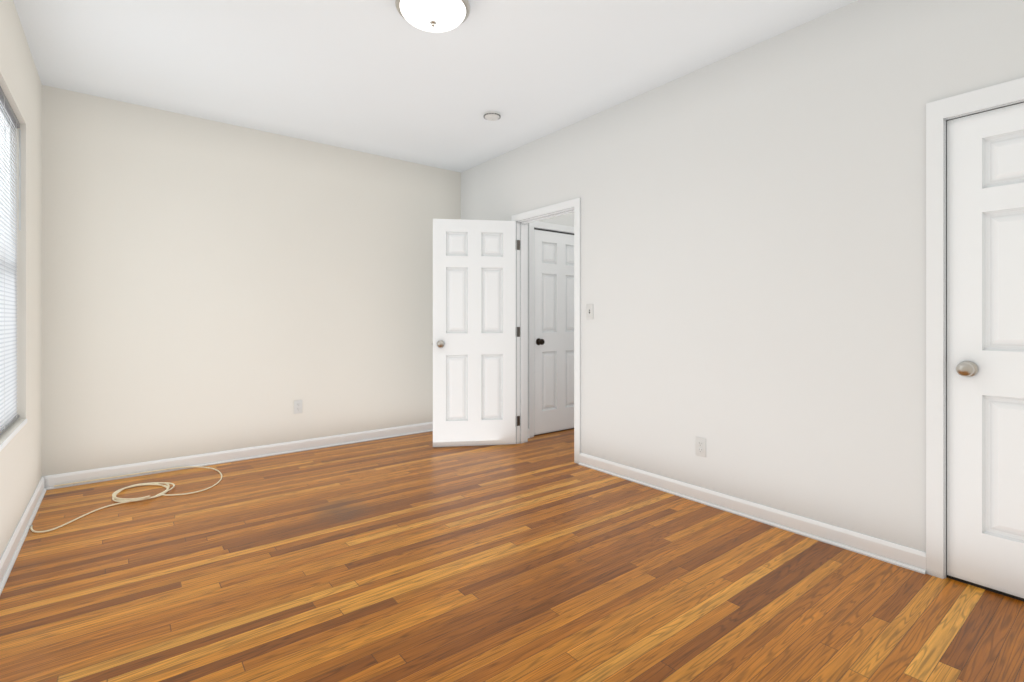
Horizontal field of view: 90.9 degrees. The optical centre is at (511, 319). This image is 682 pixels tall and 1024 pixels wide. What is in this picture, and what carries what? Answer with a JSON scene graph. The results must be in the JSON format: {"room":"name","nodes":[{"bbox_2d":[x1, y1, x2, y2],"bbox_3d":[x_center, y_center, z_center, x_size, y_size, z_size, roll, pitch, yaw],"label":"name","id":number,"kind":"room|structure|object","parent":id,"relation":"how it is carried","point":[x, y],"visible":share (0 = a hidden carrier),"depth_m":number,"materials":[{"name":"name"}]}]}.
{"room":"empty bedroom","nodes":[
{"label":"empty bedroom","id":0,"kind":"room"},
{"bbox_2d":[0,0,41,556],"bbox_3d":[-1.709,-0.217,1.416,0.120,2.718,4.872,0,0,-38],"label":"wall","id":1,"kind":"structure","parent":0,"point":[21,458],"depth_m":2.81,"materials":[{"name":"paint"}]},
{"bbox_2d":[0,86,26,450],"bbox_3d":[-2.464,-0.258,2.404,0.116,1.667,0.958,0,0,-38],"label":"window","id":2,"kind":"structure","parent":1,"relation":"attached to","point":[8,267],"depth_m":2.58,"materials":[{"name":"white plastic"}]},
{"bbox_2d":[42,85,460,475],"bbox_3d":[-1.888,-0.217,4.435,3.535,2.718,0.120,0,0,-38],"label":"wall","id":3,"kind":"structure","parent":0,"point":[202,279],"depth_m":4.00,"materials":[{"name":"paint"}]},
{"bbox_2d":[294,400,301,413],"bbox_3d":[-1.859,0.757,4.377,0.070,0.115,0.008,0,0,-38],"label":"wall outlet","id":4,"kind":"object","parent":3,"relation":"attached to","point":[297,403],"visible":1,"depth_m":4.37,"materials":[{"name":"white plastic"}]},
{"bbox_2d":[13,0,857,172],"bbox_3d":[0.245,-1.626,2.930,5.063,0.100,5.112,0,0,-38],"label":"ceiling","id":5,"kind":"structure","parent":0,"point":[356,75],"depth_m":3.06,"materials":[{"name":"paint"}]},
{"bbox_2d":[395,0,469,32],"bbox_3d":[-0.383,-1.499,2.445,0.360,0.154,0.360,0,0,-38],"label":"ceiling lamp","id":6,"kind":"object","parent":5,"relation":"attached to","point":[436,16],"visible":1,"depth_m":2.40,"materials":[{"name":"white glass"}]},
{"bbox_2d":[484,111,500,120],"bbox_3d":[-0.153,-1.556,3.861,0.129,0.040,0.129,0,0,-38],"label":"smoke detector","id":7,"kind":"object","parent":5,"relation":"attached to","point":[489,115],"visible":1,"depth_m":3.82,"materials":[{"name":"white plastic"}]},
{"bbox_2d":[0,429,1023,681],"bbox_3d":[0.245,1.172,2.930,5.063,0.060,5.112,0,0,-38],"label":"floor","id":8,"kind":"structure","parent":0,"point":[405,558],"depth_m":2.12,"materials":[{"name":"brown wood"}]},
{"bbox_2d":[30,466,221,532],"bbox_3d":[-2.451,1.125,3.314,0.981,0.032,0.906,0,0,-38],"label":"cable coil","id":9,"kind":"object","parent":8,"relation":"on","point":[121,500],"visible":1,"depth_m":3.32,"materials":[{"name":"beige plastic"}]},
{"bbox_2d":[539,212,573,226],"bbox_3d":[0.588,-0.217,5.276,1.408,2.718,0.100,0,0,-38],"label":"wall","id":10,"kind":"structure","parent":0,"point":[566,219],"depth_m":5.17,"materials":[{"name":"paint"}]},
{"bbox_2d":[534,229,573,434],"bbox_3d":[0.494,0.123,5.175,0.773,2.018,0.176,0,0,-38],"label":"door leaf","id":11,"kind":"structure","parent":10,"relation":"in","point":[553,251],"depth_m":5.09,"materials":[{"name":"paint"}]},
{"bbox_2d":[461,0,1023,551],"bbox_3d":[0.991,-0.217,3.508,0.120,2.718,4.872,0,0,-38],"label":"wall","id":12,"kind":"structure","parent":0,"point":[753,219],"depth_m":2.79,"materials":[{"name":"paint"}]},
{"bbox_2d":[0,422,925,594],"bbox_3d":[0.245,1.096,2.930,4.823,0.092,4.872,0,0,-38],"label":"baseboard","id":13,"kind":"structure","parent":12,"relation":"attached to","point":[906,557],"depth_m":3.26,"materials":[{"name":"white wood"}]},
{"bbox_2d":[432,219,515,446],"bbox_3d":[-0.344,0.117,4.575,0.763,2.030,0.176,0,0,-14],"label":"bedroom door","id":14,"kind":"structure","parent":12,"relation":"in","point":[474,343],"depth_m":4.53,"materials":[{"name":"paint"}]},
{"bbox_2d":[517,240,519,425],"bbox_3d":[0.050,0.122,4.632,0.058,1.710,0.012,0,0,-38],"label":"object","id":15,"kind":"object","parent":12,"relation":"attached to","point":[518,241],"depth_m":4.64,"materials":[{"name":"metal"}]},
{"bbox_2d":[586,304,592,318],"bbox_3d":[0.597,-0.063,3.901,0.022,0.115,0.070,0,0,-38],"label":"light switch","id":16,"kind":"object","parent":12,"relation":"attached to","point":[589,307],"visible":1,"depth_m":3.90,"materials":[{"name":"white plastic"}]},
{"bbox_2d":[696,437,705,456],"bbox_3d":[1.182,0.797,3.157,0.008,0.115,0.070,0,0,-38],"label":"outlet","id":17,"kind":"object","parent":12,"relation":"attached to","point":[700,442],"visible":1,"depth_m":3.15,"materials":[{"name":"white plastic"}]},
{"bbox_2d":[947,103,1023,597],"bbox_3d":[2.167,0.124,1.938,0.176,2.005,0.773,0,0,-38],"label":"closet door","id":18,"kind":"structure","parent":12,"relation":"in","point":[985,150],"depth_m":2.13,"materials":[{"name":"paint"}]},
{"bbox_3d":[2.199,-0.217,4.444,0.120,2.718,5.112,0,0,-38],"label":"wall","id":19,"kind":"structure","parent":0,"visible":0},
{"bbox_2d":[512,77,1023,600],"bbox_3d":[1.604,0.085,3.533,1.146,2.114,4.100,0,0,-38],"label":"trim","id":20,"kind":"structure","parent":19,"relation":"attached to","point":[1009,93],"depth_m":2.25,"materials":[{"name":"white wood"}]}
]}

